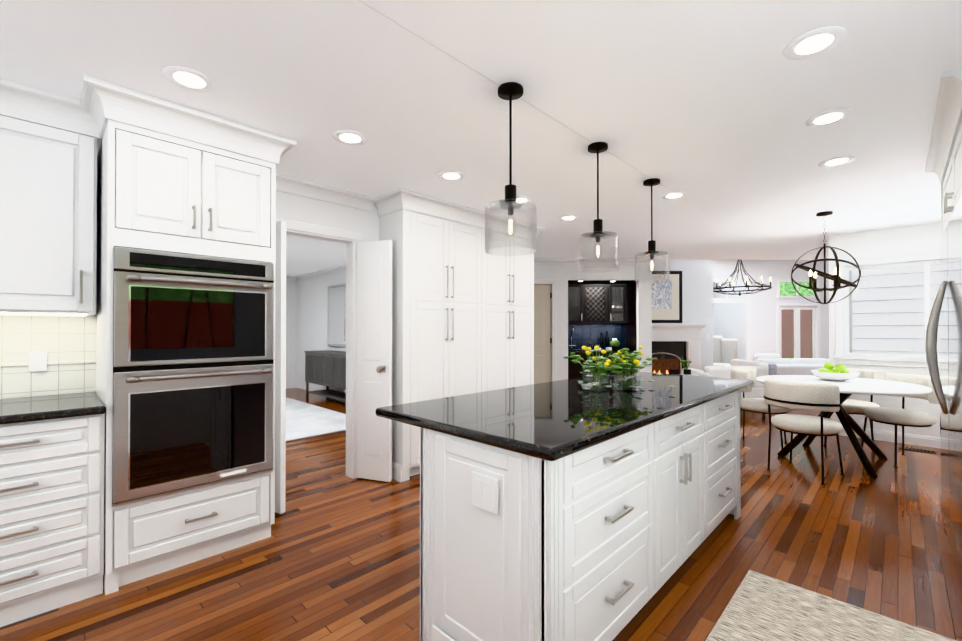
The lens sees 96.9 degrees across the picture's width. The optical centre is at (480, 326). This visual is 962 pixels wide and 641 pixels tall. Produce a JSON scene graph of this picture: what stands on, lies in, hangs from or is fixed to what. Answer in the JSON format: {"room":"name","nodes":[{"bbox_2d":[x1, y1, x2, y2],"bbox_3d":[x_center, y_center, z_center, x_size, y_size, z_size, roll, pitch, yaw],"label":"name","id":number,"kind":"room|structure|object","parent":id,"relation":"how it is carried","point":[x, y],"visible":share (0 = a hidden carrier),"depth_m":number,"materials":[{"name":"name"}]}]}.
{"room":"kitchen and dining room","nodes":[
{"label":"kitchen and dining room","id":0,"kind":"room"},
{"bbox_2d":[5,138,378,414],"bbox_3d":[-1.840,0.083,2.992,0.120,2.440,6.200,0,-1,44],"label":"wall","id":1,"kind":"structure","parent":0,"point":[307,314],"depth_m":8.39,"materials":[{"name":"white paint"}]},
{"bbox_2d":[0,315,95,398],"bbox_3d":[-3.064,0.152,1.645,0.016,0.443,2.344,0,-1,44],"label":"tile backsplash","id":2,"kind":"structure","parent":1,"relation":"attached to","point":[67,344],"depth_m":2.35,"materials":[{"name":"white tile"}]},
{"bbox_2d":[28,351,46,371],"bbox_3d":[-2.399,0.189,2.307,0.008,0.110,0.070,0,-1,44],"label":"outlet","id":3,"kind":"object","parent":2,"relation":"attached to","point":[37,360],"visible":1,"depth_m":2.30,"materials":[{"name":"white plastic"}]},
{"bbox_2d":[0,79,99,315],"bbox_3d":[-2.327,-0.603,2.168,0.337,1.071,0.535,0,-1,44],"label":"upper cabinet","id":4,"kind":"object","parent":1,"relation":"attached to","point":[50,161],"depth_m":2.11,"materials":[{"name":"white paint"}]},
{"bbox_2d":[275,221,285,513],"bbox_3d":[-1.500,0.283,3.025,0.301,2.018,0.055,0,0,29],"label":"door frame","id":5,"kind":"structure","parent":1,"relation":"in","point":[280,373],"depth_m":2.95,"materials":[{"name":"white wood"}]},
{"bbox_2d":[286,275,293,388],"bbox_3d":[-5.886,0.114,7.453,0.086,2.439,5.130,0,-1,44],"label":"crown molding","id":6,"kind":"structure","parent":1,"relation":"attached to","point":[290,278],"depth_m":9.25,"materials":[{"name":"white wood"}]},
{"bbox_2d":[294,265,345,392],"bbox_3d":[-1.945,0.113,7.255,5.994,2.439,0.086,0,-1,44],"label":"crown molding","id":7,"kind":"structure","parent":1,"relation":"attached to","point":[335,270],"depth_m":8.65,"materials":[{"name":"white wood"}]},
{"bbox_2d":[327,283,345,347],"bbox_3d":[-2.674,-0.198,7.974,0.840,1.170,0.049,0,-1,44],"label":"mirror","id":8,"kind":"object","parent":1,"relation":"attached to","point":[336,334],"visible":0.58,"depth_m":7.96,"materials":[{"name":"mirror"}]},
{"bbox_2d":[276,173,401,482],"bbox_3d":[-1.228,0.087,3.357,0.485,2.438,1.119,0,-1,44],"label":"door frame","id":9,"kind":"structure","parent":1,"relation":"attached to","point":[305,188],"depth_m":3.66,"materials":[{"name":"white wood"}]},
{"bbox_2d":[356,240,391,481],"bbox_3d":[-0.893,0.287,3.634,0.315,2.018,0.213,0,-1,44],"label":"door leaf","id":10,"kind":"structure","parent":1,"relation":"in","point":[374,367],"depth_m":3.59,"materials":[{"name":"white wood"}]},
{"bbox_2d":[0,388,961,640],"bbox_3d":[2.768,1.419,12.747,26.000,0.100,30.000,0,-1,44],"label":"floor","id":11,"kind":"structure","parent":0,"point":[335,556],"depth_m":2.34,"materials":[{"name":"brown wood"}]},
{"bbox_2d":[0,415,103,626],"bbox_3d":[-2.228,0.857,2.052,0.627,0.880,0.578,0,-1,44],"label":"base cabinet","id":12,"kind":"object","parent":11,"relation":"on","point":[52,472],"depth_m":1.91,"materials":[{"name":"white paint"}]},
{"bbox_2d":[0,392,103,426],"bbox_3d":[-2.832,0.391,1.415,0.662,0.038,2.342,0,-1,44],"label":"countertop","id":13,"kind":"structure","parent":12,"relation":"on","point":[37,409],"depth_m":1.98,"materials":[{"name":"black stone"}]},
{"bbox_2d":[92,83,279,594],"bbox_3d":[-1.741,0.082,2.535,0.655,2.436,0.775,0,-1,44],"label":"tall cabinet","id":14,"kind":"object","parent":11,"relation":"on","point":[178,178],"depth_m":2.26,"materials":[{"name":"white paint"}]},
{"bbox_2d":[108,243,275,510],"bbox_3d":[-1.621,0.244,2.419,0.333,1.250,0.734,0,-1,44],"label":"double oven","id":15,"kind":"object","parent":14,"relation":"in","point":[154,455],"depth_m":2.25,"materials":[{"name":"silver metal"}]},
{"bbox_2d":[286,397,345,440],"bbox_3d":[-4.001,1.315,5.730,3.750,0.011,3.700,0,-1,44],"label":"rug","id":16,"kind":"object","parent":11,"relation":"on","point":[305,420],"visible":0.11,"depth_m":5.93,"materials":[{"name":"white fabric"}]},
{"bbox_2d":[304,350,345,401],"bbox_3d":[-2.571,0.897,7.565,1.610,0.875,0.471,0,-1,44],"label":"sideboard","id":17,"kind":"object","parent":11,"relation":"on","point":[327,368],"visible":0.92,"depth_m":7.42,"materials":[{"name":"grey wood"}]},
{"bbox_2d":[378,192,489,481],"bbox_3d":[-0.435,0.092,4.073,0.369,2.436,1.008,0,-1,44],"label":"tall cabinet","id":18,"kind":"object","parent":11,"relation":"on","point":[462,312],"depth_m":3.82,"materials":[{"name":"white paint"}]},
{"bbox_2d":[488,214,537,390],"bbox_3d":[0.153,0.096,4.673,0.369,2.436,0.928,0,-1,44],"label":"tall cabinet","id":19,"kind":"object","parent":11,"relation":"on","point":[511,276],"depth_m":4.58,"materials":[{"name":"white paint"}]},
{"bbox_2d":[411,384,750,640],"bbox_3d":[0.778,0.859,2.326,0.666,0.880,2.284,0,-1,44],"label":"kitchen island","id":20,"kind":"object","parent":11,"relation":"on","point":[616,508],"depth_m":1.60,"materials":[{"name":"white paint"}]},
{"bbox_2d":[472,471,497,514],"bbox_3d":[0.012,0.578,1.482,0.125,0.120,0.008,0,-1,44],"label":"outlet","id":21,"kind":"object","parent":20,"relation":"attached to","point":[484,492],"visible":0.98,"depth_m":1.48,"materials":[{"name":"white plastic"}]},
{"bbox_2d":[375,372,753,459],"bbox_3d":[0.735,0.398,2.511,0.990,0.040,2.500,0,-1,44],"label":"island countertop","id":22,"kind":"structure","parent":20,"relation":"on","point":[553,419],"depth_m":1.90,"materials":[{"name":"black stone"}]},
{"bbox_2d":[563,346,675,391],"bbox_3d":[0.836,0.244,2.546,0.540,0.266,0.638,0,-1,44],"label":"flowers","id":23,"kind":"object","parent":22,"relation":"on","point":[625,366],"visible":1,"depth_m":2.50,"materials":[{"name":"green plant"}]},
{"bbox_2d":[568,284,633,378],"bbox_3d":[2.019,0.303,7.377,1.160,2.060,0.565,0,0,-1],"label":"cabinets","id":24,"kind":"object","parent":11,"relation":"on","point":[599,303],"visible":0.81,"depth_m":7.33,"materials":[{"name":"black wood"}]},
{"bbox_2d":[652,323,707,373],"bbox_3d":[3.506,0.638,8.107,1.840,1.400,0.500,0,0,-1],"label":"fireplace","id":25,"kind":"object","parent":11,"relation":"on","point":[673,344],"visible":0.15,"depth_m":8.23,"materials":[{"name":"white"}]},
{"bbox_2d":[682,359,768,416],"bbox_3d":[3.753,0.928,6.611,0.940,0.800,0.800,0,0,-1],"label":"accent chair","id":26,"kind":"object","parent":11,"relation":"on","point":[725,372],"visible":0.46,"depth_m":6.22,"materials":[{"name":"white fabric"}]},
{"bbox_2d":[713,336,737,365],"bbox_3d":[5.637,0.792,10.297,0.800,1.120,0.760,0,0,-1],"label":"chair","id":27,"kind":"object","parent":11,"relation":"on","point":[724,352],"visible":0.21,"depth_m":10.38,"materials":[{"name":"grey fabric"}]},
{"bbox_2d":[731,368,789,448],"bbox_3d":[3.114,0.903,4.767,0.567,0.826,0.573,0,-1,44],"label":"chair","id":28,"kind":"object","parent":11,"relation":"on","point":[757,405],"visible":0.6,"depth_m":4.66,"materials":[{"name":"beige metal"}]},
{"bbox_2d":[725,353,828,375],"bbox_3d":[5.980,0.916,7.896,2.500,0.840,0.912,0,0,-1],"label":"sofa","id":29,"kind":"object","parent":11,"relation":"on","point":[777,364],"visible":0.23,"depth_m":7.53,"materials":[{"name":"fabric"}]},
{"bbox_2d":[764,378,844,484],"bbox_3d":[2.868,0.897,3.812,0.564,0.826,0.568,0,-1,44],"label":"chair","id":30,"kind":"object","parent":11,"relation":"on","point":[821,398],"visible":1,"depth_m":3.63,"materials":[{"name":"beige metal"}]},
{"bbox_2d":[706,570,955,640],"bbox_3d":[1.230,1.287,1.488,0.800,0.010,1.360,0,-1,44],"label":"kitchen rug","id":31,"kind":"object","parent":11,"relation":"on","point":[760,607],"visible":1,"depth_m":1.86,"materials":[{"name":"beige fabric"}]},
{"bbox_2d":[756,375,931,475],"bbox_3d":[3.507,0.944,4.215,1.320,0.784,1.320,0,-1,44],"label":"dining table","id":32,"kind":"object","parent":11,"relation":"on","point":[848,388],"visible":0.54,"depth_m":4.11,"materials":[{"name":"stone"}]},
{"bbox_2d":[811,362,859,380],"bbox_3d":[3.619,0.463,4.361,0.390,0.176,0.390,0,-1,44],"label":"fruit bowl","id":33,"kind":"object","parent":32,"relation":"on","point":[839,372],"visible":1,"depth_m":4.29,"materials":[{"name":"white ceramic"}]},
{"bbox_2d":[817,368,882,452],"bbox_3d":[4.086,0.903,4.749,0.574,0.826,0.567,0,-1,44],"label":"chair","id":34,"kind":"object","parent":11,"relation":"on","point":[852,406],"visible":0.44,"depth_m":4.63,"materials":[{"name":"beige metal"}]},
{"bbox_2d":[861,373,940,466],"bbox_3d":[4.089,0.899,4.158,0.607,0.826,0.607,0,-1,44],"label":"chair","id":35,"kind":"object","parent":11,"relation":"on","point":[902,417],"visible":0.73,"depth_m":4.09,"materials":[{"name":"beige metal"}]},
{"bbox_2d":[899,446,935,453],"bbox_3d":[4.621,1.309,4.514,0.270,0.007,0.110,0,-1,44],"label":"floor vent","id":36,"kind":"object","parent":11,"relation":"in","point":[919,450],"visible":0.9,"depth_m":4.49,"materials":[{"name":"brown metal"}]},
{"bbox_2d":[925,195,961,596],"bbox_3d":[2.859,0.343,2.198,0.777,1.910,1.545,0,-1,44],"label":"refrigerator","id":37,"kind":"object","parent":11,"relation":"on","point":[947,310],"visible":1,"depth_m":2.36,"materials":[{"name":"silver metal"}]},
{"bbox_3d":[2.939,1.036,6.246,0.494,0.581,0.494,0,-1,44],"label":"side table","id":38,"kind":"object","parent":11,"relation":"on","visible":0},
{"bbox_2d":[670,357,697,375],"bbox_3d":[3.015,0.598,6.261,0.360,0.292,0.422,0,-1,44],"label":"decor","id":39,"kind":"object","parent":38,"relation":"on","point":[686,371],"visible":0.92,"depth_m":6.20,"materials":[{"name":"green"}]},
{"bbox_2d":[0,0,961,275],"bbox_3d":[0.057,-1.731,0.800,32.000,1.161,17.577,0,0,-1],"label":"ceiling","id":40,"kind":"structure","parent":0,"point":[710,106],"depth_m":2.11,"materials":[{"name":"white paint"}]},
{"bbox_2d":[163,66,215,91],"bbox_3d":[-1.349,-1.141,1.973,0.204,0.004,0.204,0,-1,44],"label":"recessed light","id":41,"kind":"object","parent":40,"relation":"in","point":[188,79],"visible":1,"depth_m":1.97,"materials":[{"name":"white"}]},
{"bbox_2d":[333,130,367,144],"bbox_3d":[-0.789,-1.137,2.573,0.204,0.004,0.204,0,-1,44],"label":"recessed light","id":42,"kind":"object","parent":40,"relation":"in","point":[348,137],"visible":1,"depth_m":2.56,"materials":[{"name":"white"}]},
{"bbox_2d":[438,171,464,180],"bbox_3d":[-0.223,-1.133,3.208,0.204,0.004,0.204,0,-1,44],"label":"recessed light","id":43,"kind":"object","parent":40,"relation":"in","point":[451,175],"visible":1,"depth_m":3.19,"materials":[{"name":"white"}]},
{"bbox_2d":[485,82,536,255],"bbox_3d":[0.142,-0.750,2.049,0.250,0.784,0.250,0,-1,44],"label":"pendant light","id":44,"kind":"object","parent":40,"relation":"hanging from","point":[510,92],"visible":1,"depth_m":2.02,"materials":[{"name":"clear glass"}]},
{"bbox_2d":[516,197,530,203],"bbox_3d":[0.350,-1.129,3.822,0.204,0.004,0.204,0,-1,44],"label":"recessed light","id":45,"kind":"object","parent":40,"relation":"in","point":[526,198],"visible":0.23,"depth_m":3.76,"materials":[{"name":"white"}]},
{"bbox_2d":[559,215,578,220],"bbox_3d":[0.910,-1.125,4.422,0.204,0.004,0.204,0,-1,44],"label":"recessed light","id":46,"kind":"object","parent":40,"relation":"in","point":[569,217],"visible":1,"depth_m":4.39,"materials":[{"name":"white"}]},
{"bbox_2d":[578,142,618,272],"bbox_3d":[0.737,-0.746,2.685,0.250,0.784,0.250,0,-1,44],"label":"pendant light","id":47,"kind":"object","parent":40,"relation":"hanging from","point":[598,233],"visible":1,"depth_m":2.66,"materials":[{"name":"clear glass"}]},
{"bbox_2d":[635,178,669,282],"bbox_3d":[1.331,-0.741,3.320,0.250,0.784,0.250,0,-1,44],"label":"pendant light","id":48,"kind":"object","parent":40,"relation":"hanging from","point":[651,251],"visible":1,"depth_m":3.30,"materials":[{"name":"clear glass"}]},
{"bbox_2d":[661,192,686,198],"bbox_3d":[1.667,-1.130,3.680,0.204,0.004,0.204,0,-1,44],"label":"recessed light","id":49,"kind":"object","parent":40,"relation":"in","point":[673,195],"visible":1,"depth_m":3.67,"materials":[{"name":"white"}]},
{"bbox_2d":[783,26,846,59],"bbox_3d":[1.348,-1.143,1.725,0.204,0.004,0.204,0,-1,44],"label":"recessed light","id":50,"kind":"object","parent":40,"relation":"in","point":[815,42],"visible":1,"depth_m":1.72,"materials":[{"name":"white"}]},
{"bbox_2d":[791,211,860,303],"bbox_3d":[3.415,-0.674,4.232,0.538,0.906,0.550,0,-1,44],"label":"orb chandelier","id":51,"kind":"object","parent":40,"relation":"hanging from","point":[837,279],"visible":1,"depth_m":4.21,"materials":[{"name":"brown metal"}]},
{"bbox_2d":[805,108,852,126],"bbox_3d":[1.900,-1.139,2.332,0.204,0.004,0.204,0,-1,44],"label":"recessed light","id":52,"kind":"object","parent":40,"relation":"in","point":[830,117],"visible":1,"depth_m":2.32,"materials":[{"name":"white"}]},
{"bbox_2d":[818,156,855,167],"bbox_3d":[2.453,-1.135,2.938,0.204,0.004,0.204,0,-1,44],"label":"recessed light","id":53,"kind":"object","parent":40,"relation":"in","point":[836,161],"visible":1,"depth_m":2.93,"materials":[{"name":"white"}]},
{"bbox_2d":[534,265,651,382],"bbox_3d":[0.834,0.112,7.229,3.096,2.440,3.583,0,-1,44],"label":"wall","id":54,"kind":"structure","parent":0,"point":[563,276],"depth_m":7.05,"materials":[{"name":"white paint"}]},
{"bbox_2d":[534,258,652,383],"bbox_3d":[0.685,0.111,7.002,4.280,2.438,0.121,0,0,-1],"label":"trim","id":55,"kind":"structure","parent":54,"relation":"attached to","point":[538,334],"depth_m":7.02,"materials":[{"name":"white wood"}]},
{"bbox_2d":[568,281,635,350],"bbox_3d":[2.018,0.283,7.409,1.179,2.100,0.509,0,0,-1],"label":"tile backsplash","id":56,"kind":"structure","parent":54,"relation":"attached to","point":[587,335],"depth_m":7.66,"materials":[{"name":"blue tile"}]},
{"bbox_2d":[652,259,719,369],"bbox_3d":[3.391,-0.359,8.664,2.076,3.400,2.095,0,-1,44],"label":"wall","id":57,"kind":"structure","parent":0,"point":[698,306],"depth_m":8.38,"materials":[{"name":"white paint"}]},
{"bbox_2d":[652,271,681,322],"bbox_3d":[3.503,-0.572,8.304,0.840,1.018,0.042,0,0,-1],"label":"framed picture","id":58,"kind":"object","parent":57,"relation":"attached to","point":[666,302],"visible":0.52,"depth_m":8.29,"materials":[{"name":"black wood"}]},
{"bbox_2d":[720,260,779,360],"bbox_3d":[5.935,-0.379,13.080,4.599,3.500,5.074,0,-1,44],"label":"wall","id":59,"kind":"structure","parent":0,"point":[727,320],"depth_m":12.66,"materials":[{"name":"white paint"}]},
{"bbox_2d":[713,279,751,360],"bbox_3d":[7.306,-0.012,12.622,1.010,2.760,1.025,0,-1,44],"label":"trim","id":60,"kind":"structure","parent":59,"relation":"attached to","point":[715,300],"depth_m":12.62,"materials":[{"name":"white wood"}]},
{"bbox_2d":[780,260,828,358],"bbox_3d":[10.277,-0.368,14.704,8.529,3.500,3.084,0,-1,44],"label":"wall","id":61,"kind":"structure","parent":0,"point":[785,267],"depth_m":12.69,"materials":[{"name":"white paint"}]},
{"bbox_2d":[780,282,813,359],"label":"window","id":62,"kind":"structure","parent":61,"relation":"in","point":[805,349],"depth_m":18.75,"materials":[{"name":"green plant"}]},
{"bbox_2d":[777,279,820,358],"bbox_3d":[9.440,-0.012,12.660,0.933,2.760,0.947,0,-1,44],"label":"trim","id":63,"kind":"structure","parent":61,"relation":"attached to","point":[796,307],"depth_m":12.69,"materials":[{"name":"white wood"}]},
{"bbox_2d":[829,234,840,422],"bbox_3d":[5.027,-0.477,5.927,0.110,3.600,2.000,0,-1,44],"label":"wall","id":64,"kind":"structure","parent":0,"point":[834,240],"depth_m":5.23,"materials":[{"name":"white paint"}]},
{"bbox_2d":[841,222,940,436],"bbox_3d":[4.895,0.095,4.723,1.380,2.440,0.100,0,-1,44],"label":"wall","id":65,"kind":"structure","parent":0,"point":[922,238],"depth_m":4.85,"materials":[{"name":"white paint"}]},
{"bbox_2d":[833,252,939,368],"bbox_3d":[4.894,-0.175,4.688,1.570,1.260,0.145,0,-1,44],"label":"window","id":66,"kind":"structure","parent":65,"relation":"in","point":[842,330],"depth_m":4.94,"materials":[{"name":"white wood"}]},
{"bbox_2d":[852,264,939,359],"bbox_3d":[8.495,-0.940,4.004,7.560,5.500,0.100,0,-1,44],"label":"window blinds","id":67,"kind":"object","parent":66,"relation":"in","point":[895,280],"depth_m":6.30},
{"bbox_2d":[838,426,940,448],"bbox_3d":[4.818,1.255,4.708,1.500,0.120,0.016,0,-1,44],"label":"baseboard","id":68,"kind":"structure","parent":65,"relation":"attached to","point":[914,439],"depth_m":4.77,"materials":[{"name":"white wood"}]},
{"bbox_2d":[925,66,961,237],"bbox_3d":[2.911,0.080,2.230,0.745,2.437,1.660,0,-1,44],"label":"upper cabinet","id":69,"kind":"object","parent":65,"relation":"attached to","point":[947,120],"visible":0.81,"depth_m":2.33,"materials":[{"name":"white paint"}]},
{"bbox_3d":[0.895,-2.101,9.841,27.861,0.100,28.169,0,-1,44],"label":"ceiling","id":70,"kind":"structure","parent":0,"visible":0},
{"bbox_2d":[713,260,771,295],"bbox_3d":[5.898,-1.371,9.716,1.240,1.359,1.240,0,-1,44],"label":"chandelier","id":71,"kind":"object","parent":70,"relation":"hanging from","point":[734,287],"visible":0.81,"depth_m":9.63,"materials":[{"name":"black metal"}]}
]}

